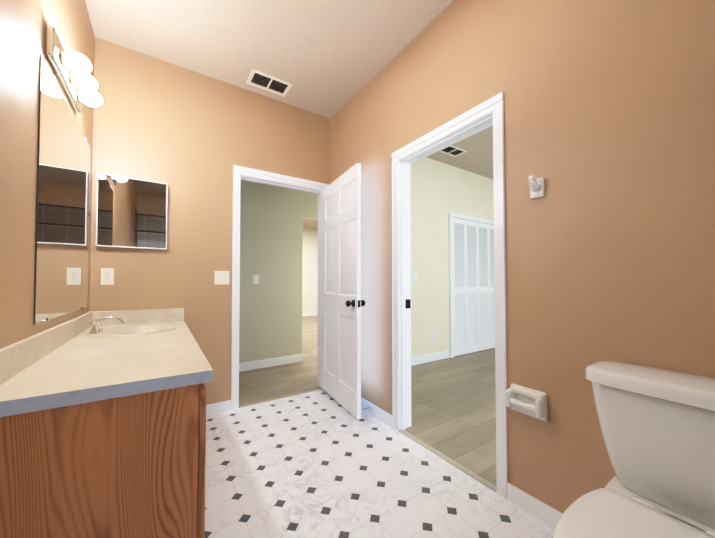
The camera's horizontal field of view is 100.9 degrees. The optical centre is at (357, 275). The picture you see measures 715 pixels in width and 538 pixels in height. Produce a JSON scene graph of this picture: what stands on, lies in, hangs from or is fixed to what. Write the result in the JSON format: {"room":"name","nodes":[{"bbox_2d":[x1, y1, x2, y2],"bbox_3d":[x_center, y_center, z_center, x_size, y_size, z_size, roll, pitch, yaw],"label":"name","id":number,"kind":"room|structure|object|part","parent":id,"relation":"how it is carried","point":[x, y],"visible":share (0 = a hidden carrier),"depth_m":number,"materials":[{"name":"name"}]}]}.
{"room":"bathroom","nodes":[
{"label":"bathroom","id":0,"kind":"room"},
{"bbox_2d":[0,0,94,401],"bbox_3d":[-0.656,-0.319,0.133,0.120,2.860,4.840,1,-2,-34],"label":"wall","id":1,"kind":"structure","parent":0,"point":[23,23],"depth_m":1.06,"materials":[{"name":"orange paint"}]},
{"bbox_2d":[33,54,90,324],"bbox_3d":[-1.543,-0.340,1.586,0.008,1.094,0.991,1,-2,-34],"label":"vanity mirror","id":2,"kind":"object","parent":1,"relation":"attached to","point":[62,225],"visible":0.92,"depth_m":1.42,"materials":[{"name":"grey mirror"}]},
{"bbox_2d":[45,24,102,112],"bbox_3d":[-1.389,-0.982,1.480,0.131,0.125,0.520,1,-2,-34],"label":"sconce","id":3,"kind":"object","parent":1,"relation":"attached to","point":[72,70],"visible":1,"depth_m":1.38,"materials":[{"name":"chrome"},{"name":"frosted glass"}]},
{"bbox_2d":[0,308,184,407],"bbox_3d":[-1.191,0.293,1.551,0.570,0.100,1.618,1,-2,-34],"label":"backsplash","id":4,"kind":"structure","parent":1,"relation":"attached to","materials":[{"name":"beige stone"}]},
{"bbox_2d":[89,37,330,404],"bbox_3d":[-1.066,-0.262,2.692,2.030,2.860,0.119,1,-2,-34],"label":"wall","id":5,"kind":"structure","parent":0,"point":[190,138],"depth_m":2.42,"materials":[{"name":"orange paint"}]},
{"bbox_2d":[101,268,113,284],"bbox_3d":[-1.798,0.009,2.123,0.072,0.118,0.007,1,-2,-34],"label":"outlet","id":6,"kind":"object","parent":5,"relation":"attached to","point":[107,276],"visible":1,"depth_m":2.12,"materials":[{"name":"beige plastic"}]},
{"bbox_2d":[96,173,167,249],"bbox_3d":[-1.669,-0.463,2.204,0.420,0.520,0.033,1,-2,-34],"label":"medicine cabinet mirror","id":7,"kind":"object","parent":5,"relation":"attached to","point":[131,212],"visible":0.98,"depth_m":2.18,"materials":[{"name":"white mirror"}]},
{"bbox_2d":[206,400,230,414],"bbox_3d":[-1.266,1.121,2.450,0.404,0.085,0.012,1,-2,-34],"label":"baseboard","id":8,"kind":"structure","parent":5,"relation":"attached to","point":[223,406],"depth_m":2.50,"materials":[{"name":"white wood"}]},
{"bbox_2d":[214,271,228,284],"bbox_3d":[-1.167,0.020,2.542,0.118,0.118,0.008,1,-2,-34],"label":"bathroom light switch","id":9,"kind":"object","parent":5,"relation":"attached to","point":[221,277],"visible":1,"depth_m":2.54,"materials":[{"name":"beige plastic"}]},
{"bbox_2d":[239,389,320,407],"bbox_3d":[-0.708,1.171,2.832,0.823,0.003,0.016,1,-2,-34],"label":"trim","id":10,"kind":"structure","parent":5,"relation":"attached to","point":[317,389],"depth_m":2.80,"materials":[{"name":"beige wood"}]},
{"bbox_2d":[231,165,328,409],"bbox_3d":[-0.701,0.101,2.846,0.949,2.142,0.016,1,-2,-34],"label":"trim","id":11,"kind":"structure","parent":5,"relation":"attached to","point":[237,170],"depth_m":2.60,"materials":[{"name":"white wood"}]},
{"bbox_2d":[321,163,364,418],"bbox_3d":[-0.198,0.124,2.694,0.196,2.030,0.819,1,-2,-34],"label":"door","id":12,"kind":"structure","parent":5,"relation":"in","point":[342,302],"depth_m":2.59,"materials":[{"name":"white wood"}]},
{"bbox_2d":[239,180,317,362],"bbox_3d":[-0.336,-0.221,4.510,7.600,2.860,0.120,1,-2,-34],"label":"wall","id":13,"kind":"structure","parent":0,"point":[271,238],"depth_m":3.90,"materials":[{"name":"paint"}]},
{"bbox_2d":[253,275,258,283],"bbox_3d":[-1.300,0.053,3.786,0.072,0.118,0.008,1,-2,-34],"label":"light switch","id":14,"kind":"object","parent":13,"relation":"attached to","point":[255,279],"visible":1,"depth_m":3.78,"materials":[{"name":"white plastic"}]},
{"bbox_2d":[85,0,492,228],"bbox_3d":[-0.075,-1.709,4.152,7.800,0.100,11.200,1,-2,-34],"label":"ceiling","id":15,"kind":"structure","parent":0,"point":[330,59],"depth_m":2.13,"materials":[{"name":"white paint"}]},
{"bbox_2d":[246,69,292,96],"bbox_3d":[-0.774,-1.688,2.601,0.346,0.012,0.206,1,-2,-34],"label":"ceiling vent","id":16,"kind":"object","parent":15,"relation":"in","point":[265,81],"visible":1,"depth_m":2.59,"materials":[{"name":"white metal"}]},
{"bbox_2d":[439,145,466,156],"bbox_3d":[1.267,-1.658,3.938,0.356,0.012,0.206,1,-2,-34],"label":"ceiling vent","id":17,"kind":"object","parent":15,"relation":"in","point":[450,150],"visible":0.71,"depth_m":3.94,"materials":[{"name":"white metal"}]},
{"bbox_2d":[302,228,317,312],"bbox_3d":[-3.097,-0.127,8.666,7.600,2.860,0.120,1,-2,-34],"label":"wall","id":18,"kind":"structure","parent":0,"point":[310,271],"depth_m":9.62,"materials":[{"name":"beige paint"}]},
{"bbox_2d":[205,316,554,537],"bbox_3d":[-0.075,1.250,4.085,7.600,0.100,11.000,1,-2,-34],"label":"floor","id":19,"kind":"structure","parent":0,"point":[322,463],"depth_m":1.81,"materials":[{"name":"tile"}]},
{"bbox_2d":[0,335,208,537],"bbox_3d":[-1.191,0.763,1.550,0.580,0.760,1.603,1,-2,-34],"label":"bathroom vanity","id":20,"kind":"object","parent":19,"relation":"on","point":[115,447],"depth_m":0.89,"materials":[{"name":"brown wood"}]},
{"bbox_2d":[0,320,212,419],"bbox_3d":[-1.191,0.363,1.550,0.570,0.040,1.618,1,-2,-34],"label":"countertop","id":21,"kind":"structure","parent":20,"relation":"on","point":[106,361],"depth_m":1.05,"materials":[{"name":"beige stone"}]},
{"bbox_2d":[89,316,125,334],"bbox_3d":[-1.526,0.297,1.810,0.165,0.092,0.164,1,-2,-34],"label":"faucet","id":22,"kind":"object","parent":21,"relation":"on","point":[96,328],"depth_m":1.79,"materials":[{"name":"silver metal"}]},
{"bbox_2d":[554,361,714,537],"bbox_3d":[0.813,0.724,0.773,0.742,0.803,0.490,1,-2,-34],"label":"toilet","id":23,"kind":"object","parent":19,"relation":"on","point":[657,426],"visible":1,"depth_m":0.90,"materials":[{"name":"white ceramic"}]},
{"bbox_3d":[0.723,0.703,0.713,0.509,0.045,0.388,1,-2,-34],"label":"seat","id":24,"kind":"part","parent":23,"relation":"part of","materials":[{"name":"white ceramic"}]},
{"bbox_3d":[1.027,0.352,0.923,0.224,0.052,0.490,1,-2,-34],"label":"lid","id":25,"kind":"part","parent":23,"relation":"part of","materials":[{"name":"white ceramic"}]},
{"bbox_2d":[410,157,493,357],"bbox_3d":[1.545,-0.219,4.571,4.400,2.860,0.120,1,-2,-34],"label":"wall","id":26,"kind":"structure","parent":0,"point":[439,191],"depth_m":4.21,"materials":[{"name":"beige paint"}]},
{"bbox_2d":[412,274,417,282],"bbox_3d":[0.773,0.037,3.975,0.118,0.118,0.008,1,-2,-34],"label":"bedroom light switch","id":27,"kind":"object","parent":26,"relation":"attached to","point":[414,278],"visible":1,"depth_m":3.97,"materials":[{"name":"white plastic"}]},
{"bbox_2d":[431,332,434,340],"bbox_3d":[1.064,0.862,4.150,0.072,0.118,0.007,1,-2,-34],"label":"outlet","id":28,"kind":"object","parent":26,"relation":"attached to","point":[433,336],"visible":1,"depth_m":4.15,"materials":[{"name":"white plastic"}]},
{"bbox_2d":[448,212,493,357],"bbox_3d":[1.913,0.146,4.714,1.334,2.137,0.034,1,-2,-34],"label":"trim","id":29,"kind":"structure","parent":26,"relation":"attached to","point":[451,216],"depth_m":4.35,"materials":[{"name":"white wood"}]},
{"bbox_2d":[453,218,494,355],"bbox_3d":[1.921,0.173,4.701,1.206,2.057,0.056,1,-2,-34],"label":"closet doors","id":30,"kind":"structure","parent":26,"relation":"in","point":[474,320],"depth_m":4.65,"materials":[{"name":"white wood"}]},
{"bbox_2d":[331,0,714,512],"bbox_3d":[1.034,-0.294,1.255,0.119,2.860,4.600,1,-2,-34],"label":"wall","id":31,"kind":"structure","parent":0,"point":[609,121],"depth_m":1.29,"materials":[{"name":"orange paint"}]},
{"bbox_2d":[238,112,496,475],"bbox_3d":[-0.141,0.114,2.175,1.055,2.085,1.995,1,-2,-34],"label":"door frames","id":32,"kind":"structure","parent":31,"relation":"in","point":[404,250],"depth_m":2.25,"materials":[{"name":"white wood"}]},
{"bbox_2d":[239,313,562,529],"bbox_3d":[-0.048,1.147,4.046,7.600,0.105,10.900,1,-2,-34],"label":"baseboard","id":33,"kind":"structure","parent":31,"relation":"attached to","point":[539,509],"depth_m":2.35,"materials":[{"name":"white wood"}]},
{"bbox_2d":[405,299,410,308],"bbox_3d":[0.386,0.219,2.270,0.058,0.070,0.002,1,-2,-34],"label":"strike plate","id":34,"kind":"object","parent":31,"relation":"attached to","point":[407,303],"depth_m":2.27,"materials":[{"name":"black metal"}]},
{"bbox_2d":[398,429,496,491],"bbox_3d":[0.532,1.149,1.886,0.042,0.004,0.768,1,-2,-34],"label":"trim","id":35,"kind":"structure","parent":31,"relation":"attached to","point":[486,483],"depth_m":1.81,"materials":[{"name":"beige wood"}]},
{"bbox_2d":[392,92,507,498],"bbox_3d":[0.518,0.098,1.901,0.016,2.107,0.894,1,-2,-34],"label":"trim","id":36,"kind":"structure","parent":31,"relation":"attached to","point":[495,105],"depth_m":1.57,"materials":[{"name":"white wood"}]},
{"bbox_2d":[505,383,547,421],"bbox_3d":[0.802,0.610,1.410,0.074,0.132,0.168,1,-2,-34],"label":"paper holder","id":37,"kind":"object","parent":31,"relation":"attached to","point":[527,401],"visible":1,"depth_m":1.41,"materials":[{"name":"white ceramic"}]},
{"bbox_2d":[528,175,544,198],"bbox_3d":[0.830,-0.417,1.389,0.075,0.098,0.062,1,-2,-34],"label":"hook","id":38,"kind":"object","parent":31,"relation":"attached to","point":[537,189],"visible":1,"depth_m":1.38,"materials":[{"name":"white ceramic"}]}
]}

